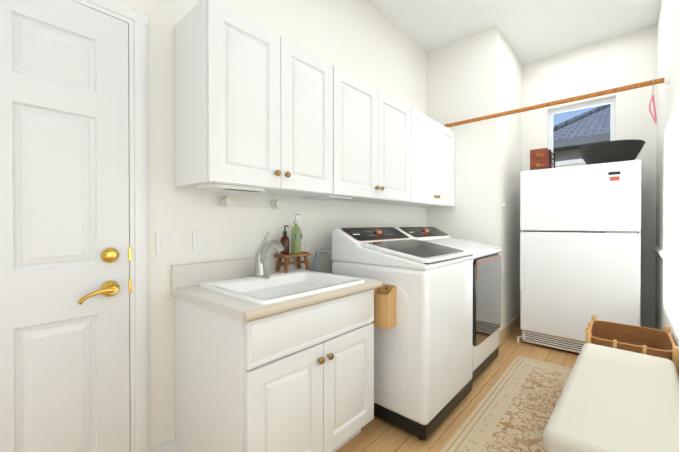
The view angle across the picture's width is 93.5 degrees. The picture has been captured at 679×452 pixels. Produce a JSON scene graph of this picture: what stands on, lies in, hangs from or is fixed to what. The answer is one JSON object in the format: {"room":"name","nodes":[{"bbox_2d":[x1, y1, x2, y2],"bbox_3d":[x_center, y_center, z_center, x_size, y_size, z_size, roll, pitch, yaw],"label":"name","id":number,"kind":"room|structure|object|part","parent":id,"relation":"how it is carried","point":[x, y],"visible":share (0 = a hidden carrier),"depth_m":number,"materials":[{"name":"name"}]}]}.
{"room":"laundry room","nodes":[
{"label":"laundry room","id":0,"kind":"room"},
{"bbox_2d":[114,0,425,451],"bbox_3d":[-0.585,-0.366,1.934,0.200,3.050,4.400,0,0,42],"label":"wall","id":1,"kind":"structure","parent":0,"point":[366,41],"depth_m":1.83,"materials":[{"name":"white paint"}]},
{"bbox_2d":[0,0,131,451],"bbox_3d":[-1.171,0.140,1.067,0.082,2.032,0.843,0,0,42],"label":"door","id":2,"kind":"structure","parent":1,"relation":"in","point":[64,224],"depth_m":1.23,"materials":[{"name":"white paint"}]},
{"bbox_3d":[-0.949,0.197,1.304,0.066,0.213,0.195,0,0,42],"label":"door hardware","id":3,"kind":"part","parent":2,"relation":"part of","materials":[{"name":"gold metal"}]},
{"bbox_2d":[72,0,148,451],"bbox_3d":[-1.197,0.105,1.083,0.020,2.117,0.987,0,0,42],"label":"door frame","id":4,"kind":"structure","parent":1,"relation":"attached to","point":[138,18],"depth_m":1.41,"materials":[{"name":"white paint"}]},
{"bbox_2d":[156,230,171,254],"bbox_3d":[-0.828,0.076,1.507,0.008,0.114,0.070,0,0,42],"label":"switch plate","id":5,"kind":"object","parent":1,"relation":"attached to","point":[163,241],"visible":1,"depth_m":1.50,"materials":[{"name":"white plastic"}]},
{"bbox_2d":[192,229,205,251],"bbox_3d":[-0.716,0.073,1.634,0.006,0.114,0.070,0,0,42],"label":"electrical outlet plate","id":6,"kind":"object","parent":1,"relation":"attached to","point":[199,239],"visible":1,"depth_m":1.63,"materials":[{"name":"white plastic"}]},
{"bbox_2d":[218,196,283,208],"bbox_3d":[-0.493,-0.133,1.837,0.068,0.060,0.395,0,0,42],"label":"towel bar","id":7,"kind":"object","parent":1,"relation":"attached to","point":[225,201],"visible":0.98,"depth_m":1.84,"materials":[{"name":"beige plastic"}]},
{"bbox_2d":[174,0,337,199],"bbox_3d":[-0.417,-0.576,1.726,0.324,0.776,0.779,0,0,42],"label":"upper cabinet","id":8,"kind":"object","parent":1,"relation":"attached to","point":[259,109],"depth_m":1.51,"materials":[{"name":"white paint"}]},
{"bbox_2d":[197,184,264,193],"bbox_3d":[-0.523,-0.180,1.565,0.185,0.014,0.330,0,0,42],"label":"light","id":9,"kind":"object","parent":8,"relation":"attached to","point":[207,187],"depth_m":1.51,"materials":[{"name":"white plastic"}]},
{"bbox_3d":[-0.429,-0.575,1.483,0.019,0.768,0.372,0,0,42],"label":"door","id":10,"kind":"part","parent":8,"relation":"part of","materials":[{"name":"white paint"}]},
{"bbox_3d":[-0.175,-0.577,1.769,0.019,0.768,0.384,0,0,42],"label":"door","id":11,"kind":"part","parent":8,"relation":"part of","materials":[{"name":"white paint"}]},
{"bbox_2d":[322,68,413,203],"bbox_3d":[0.152,-0.580,2.365,0.324,0.776,0.932,0,0,42],"label":"upper cabinet","id":12,"kind":"object","parent":1,"relation":"attached to","point":[376,129],"depth_m":2.22,"materials":[{"name":"white paint"}]},
{"bbox_3d":[0.112,-0.579,2.090,0.019,0.768,0.460,0,0,42],"label":"door","id":13,"kind":"part","parent":12,"relation":"part of","materials":[{"name":"white paint"}]},
{"bbox_3d":[0.420,-0.581,2.437,0.019,0.768,0.460,0,0,42],"label":"door","id":14,"kind":"part","parent":12,"relation":"part of","materials":[{"name":"white paint"}]},
{"bbox_2d":[385,109,454,207],"bbox_3d":[0.767,-0.584,3.055,0.324,0.776,0.918,0,0,42],"label":"upper cabinet","id":15,"kind":"object","parent":1,"relation":"attached to","point":[434,142],"depth_m":2.91,"materials":[{"name":"white paint"}]},
{"bbox_3d":[0.729,-0.583,2.784,0.019,0.768,0.454,0,0,42],"label":"door","id":16,"kind":"part","parent":15,"relation":"part of","materials":[{"name":"white paint"}]},
{"bbox_3d":[1.034,-0.585,3.126,0.019,0.768,0.454,0,0,42],"label":"door","id":17,"kind":"part","parent":15,"relation":"part of","materials":[{"name":"white paint"}]},
{"bbox_2d":[336,326,579,451],"bbox_3d":[0.580,1.210,1.710,2.250,0.100,5.600,0,0,42],"label":"floor","id":18,"kind":"structure","parent":0,"point":[376,434],"depth_m":1.93,"materials":[{"name":"brown wood"}]},
{"bbox_2d":[171,231,381,451],"bbox_3d":[-0.289,0.594,1.630,0.654,1.132,0.830,0,0,42],"label":"base cabinet","id":19,"kind":"object","parent":18,"relation":"on","point":[268,358],"visible":0.98,"depth_m":1.39,"materials":[{"name":"white paint"}]},
{"bbox_2d":[171,256,381,322],"bbox_3d":[-0.289,0.260,1.627,0.652,0.146,0.830,0,0,42],"label":"countertop","id":20,"kind":"structure","parent":19,"relation":"on","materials":[{"name":"white laminate"}]},
{"bbox_2d":[250,231,283,277],"bbox_3d":[-0.401,0.154,1.753,0.264,0.253,0.079,0,0,42],"label":"faucet","id":21,"kind":"object","parent":20,"relation":"on","point":[257,270],"depth_m":1.76,"materials":[{"name":"silver metal"}]},
{"bbox_2d":[199,270,364,304],"bbox_3d":[-0.276,0.413,1.624,0.550,0.264,0.650,0,0,42],"label":"sink","id":22,"kind":"object","parent":20,"relation":"in","point":[279,287],"depth_m":1.63,"materials":[{"name":"white ceramic"}]},
{"bbox_2d":[274,251,310,272],"bbox_3d":[-0.291,0.222,1.997,0.100,0.111,0.210,0,0,42],"label":"stool","id":23,"kind":"object","parent":20,"relation":"on","point":[286,262],"visible":0.98,"depth_m":1.96,"materials":[{"name":"brown wood"}]},
{"bbox_2d":[280,225,288,254],"bbox_3d":[-0.331,0.084,1.949,0.064,0.178,0.056,0,0,42],"label":"bottle","id":24,"kind":"object","parent":23,"relation":"on","point":[284,240],"visible":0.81,"depth_m":1.93,"materials":[{"name":"brown glass"}]},
{"bbox_2d":[291,214,301,253],"bbox_3d":[-0.275,0.048,2.011,0.080,0.249,0.056,0,0,42],"label":"sanitizer bottle","id":25,"kind":"object","parent":23,"relation":"on","point":[296,236],"visible":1,"depth_m":1.99,"materials":[{"name":"green plastic"}]},
{"bbox_3d":[-0.209,0.788,1.303,0.019,0.518,0.387,0,0,42],"label":"door","id":26,"kind":"part","parent":19,"relation":"part of","materials":[{"name":"white paint"}]},
{"bbox_3d":[-0.079,0.430,1.447,0.019,0.172,0.778,0,0,42],"label":"drawer","id":27,"kind":"part","parent":19,"relation":"part of","materials":[{"name":"white paint"}]},
{"bbox_3d":[0.051,0.787,1.595,0.019,0.518,0.387,0,0,42],"label":"door","id":28,"kind":"part","parent":19,"relation":"part of","materials":[{"name":"white paint"}]},
{"bbox_2d":[304,227,472,439],"bbox_3d":[0.341,0.584,2.183,0.859,1.145,0.779,0,0,42],"label":"washer","id":29,"kind":"object","parent":18,"relation":"on","point":[423,361],"visible":0.85,"depth_m":1.82,"materials":[{"name":"white enameled metal"},{"name":"black plastic"},{"name":"tinted glass"}]},
{"bbox_3d":[0.277,0.052,2.288,0.157,0.082,0.644,0,0,42],"label":"trim","id":30,"kind":"part","parent":29,"relation":"part of","materials":[{"name":"plastic"}]},
{"bbox_3d":[0.277,0.051,2.287,0.149,0.079,0.634,0,0,42],"label":"panel","id":31,"kind":"part","parent":29,"relation":"part of","materials":[{"name":"black plastic"}]},
{"bbox_2d":[371,284,395,328],"bbox_3d":[0.241,0.443,1.788,0.125,0.222,0.090,0,0,42],"label":"bin","id":32,"kind":"object","parent":29,"relation":"attached to","point":[384,306],"visible":0.85,"depth_m":1.75,"materials":[{"name":"brown wood"}]},
{"bbox_3d":[0.519,0.150,2.073,0.449,0.098,0.680,0,0,42],"label":"lid","id":33,"kind":"part","parent":29,"relation":"part of","materials":[{"name":"white metal"}]},
{"bbox_2d":[395,227,501,382],"bbox_3d":[0.912,0.581,2.700,0.686,1.145,0.717,0,0,42],"label":"dryer","id":34,"kind":"object","parent":18,"relation":"on","point":[486,260],"visible":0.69,"depth_m":2.48,"materials":[{"name":"painted metal"},{"name":"black plastic"},{"name":"glass"}]},
{"bbox_3d":[0.761,0.049,2.832,0.157,0.082,0.657,0,0,42],"label":"trim","id":35,"kind":"part","parent":34,"relation":"part of","materials":[{"name":"white plastic"}]},
{"bbox_3d":[0.761,0.048,2.832,0.149,0.079,0.647,0,0,42],"label":"panel","id":36,"kind":"part","parent":34,"relation":"part of","materials":[{"name":"plastic"}]},
{"bbox_3d":[1.157,0.548,2.482,0.024,0.615,0.637,0,0,42],"label":"door","id":37,"kind":"part","parent":34,"relation":"part of","materials":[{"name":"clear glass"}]},
{"bbox_2d":[441,355,571,451],"bbox_3d":[0.954,1.156,1.544,0.770,0.008,2.750,0,0,42],"label":"rug","id":38,"kind":"object","parent":18,"relation":"on","point":[513,410],"visible":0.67,"depth_m":1.98,"materials":[{"name":"fabric"}]},
{"bbox_2d":[517,160,640,352],"bbox_3d":[2.289,0.310,3.092,0.892,1.683,0.774,0,0,42],"label":"fridge","id":39,"kind":"object","parent":18,"relation":"on","point":[580,247],"visible":0.92,"depth_m":2.80,"materials":[{"name":"white metal"}]},
{"bbox_2d":[530,148,554,169],"bbox_3d":[2.034,-0.641,3.199,0.169,0.215,0.325,0,0,42],"label":"drawer box","id":40,"kind":"object","parent":39,"relation":"on","point":[541,158],"visible":0.85,"depth_m":3.09,"materials":[{"name":"brown wood"}]},
{"bbox_2d":[578,139,644,164],"bbox_3d":[2.477,-0.632,2.928,0.470,0.200,0.470,0,0,42],"label":"woven bowl","id":41,"kind":"object","parent":39,"relation":"on","point":[613,151],"visible":0.71,"depth_m":2.77,"materials":[{"name":"wicker"}]},
{"bbox_2d":[543,343,678,451],"bbox_3d":[1.179,0.916,1.335,0.368,0.492,1.098,0,0,43],"label":"bench","id":42,"kind":"object","parent":18,"relation":"on","point":[610,399],"visible":1,"depth_m":1.19,"materials":[{"name":"fabric"}]},
{"bbox_2d":[586,315,678,378],"bbox_3d":[1.735,0.884,1.925,0.391,0.530,0.484,0,0,42],"label":"wicker hamper","id":43,"kind":"object","parent":18,"relation":"on","point":[647,341],"visible":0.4,"depth_m":2.01,"materials":[{"name":"wicker"}]},
{"bbox_2d":[426,26,521,330],"bbox_3d":[1.546,-0.378,3.786,0.920,3.050,1.200,0,0,42],"label":"wall","id":44,"kind":"structure","parent":0,"point":[478,74],"depth_m":3.24,"materials":[{"name":"white paint"}]},
{"bbox_2d":[150,314,519,451],"bbox_3d":[0.580,1.095,1.710,1.849,0.130,5.200,0,0,42],"label":"baseboard","id":45,"kind":"structure","parent":44,"relation":"attached to","point":[509,329],"depth_m":3.15,"materials":[{"name":"beige wood"}]},
{"bbox_2d":[367,0,660,64],"bbox_3d":[0.580,-1.940,1.691,2.250,0.100,5.600,0,0,42],"label":"ceiling","id":46,"kind":"structure","parent":0,"point":[532,30],"depth_m":2.95,"materials":[{"name":"white paint"}]},
{"bbox_2d":[522,25,656,328],"bbox_3d":[2.644,-0.376,3.478,1.130,3.050,0.200,0,0,42],"label":"wall","id":47,"kind":"structure","parent":0,"point":[624,60],"depth_m":3.19,"materials":[{"name":"white paint"}]},
{"bbox_2d":[548,97,615,166],"bbox_3d":[2.595,-0.991,3.449,0.597,0.660,0.122,0,0,42],"label":"window","id":48,"kind":"structure","parent":47,"relation":"in","point":[612,103],"depth_m":3.46,"materials":[{"name":"white plastic"}]},
{"bbox_3d":[2.618,-1.001,3.474,0.500,0.550,0.006,0,0,42],"label":"glass","id":49,"kind":"part","parent":48,"relation":"part of","materials":[{"name":"clear glass"}]},
{"bbox_2d":[655,0,678,346],"bbox_3d":[1.345,-0.361,1.019,0.200,3.050,5.600,0,0,42],"label":"wall","id":50,"kind":"structure","parent":0,"point":[667,225],"depth_m":2.22,"materials":[{"name":"white paint"}]},
{"bbox_2d":[444,75,669,126],"bbox_3d":[1.550,-1.003,2.787,1.849,0.058,0.058,0,0,42],"label":"hanging rod","id":51,"kind":"object","parent":50,"relation":"attached to","point":[665,79],"visible":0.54,"depth_m":2.53,"materials":[{"name":"brown wood"}]},
{"bbox_2d":[649,79,656,122],"bbox_3d":[2.183,-0.888,2.225,0.424,0.268,0.010,0,0,-41],"label":"hanger","id":52,"kind":"object","parent":51,"relation":"hanging from","point":[651,113],"visible":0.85,"depth_m":2.24,"materials":[{"name":"pink plastic"}]},
{"bbox_2d":[652,245,678,271],"bbox_3d":[1.261,0.218,1.097,0.022,0.062,5.199,0,0,42],"label":"window sill","id":53,"kind":"structure","parent":50,"relation":"attached to","point":[670,259],"depth_m":2.03,"materials":[{"name":"white paint"}]},
{"label":"outside","id":54,"kind":"structure","parent":0,"visible":0},
{"bbox_2d":[553,149,582,161],"bbox_3d":[5.215,0.043,6.045,15.000,3.180,0.350,0,0,42],"label":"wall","id":55,"kind":"structure","parent":54,"point":[567,155],"depth_m":6.39,"materials":[{"name":"grey paint"}]},
{"bbox_2d":[553,133,609,151],"bbox_3d":[4.976,-1.586,5.766,15.000,0.142,0.390,0,0,42],"label":"fascia","id":56,"kind":"object","parent":55,"relation":"attached to","point":[565,143],"depth_m":5.98,"materials":[{"name":"grey"}]},
{"bbox_2d":[553,106,609,140],"bbox_3d":[9.167,-3.203,7.494,7.050,3.094,8.500,0,0,42],"label":"roof tiles","id":57,"kind":"structure","parent":54,"point":[586,128],"depth_m":7.15,"materials":[{"name":"grey tile"}]},
{"bbox_2d":[553,104,609,131],"bbox_3d":[7.199,-3.244,9.245,8.738,3.245,0.160,0,0,-36],"label":"ridge","id":58,"kind":"object","parent":57,"relation":"on","point":[581,116],"depth_m":8.63,"materials":[{"name":"tile"}]}
]}

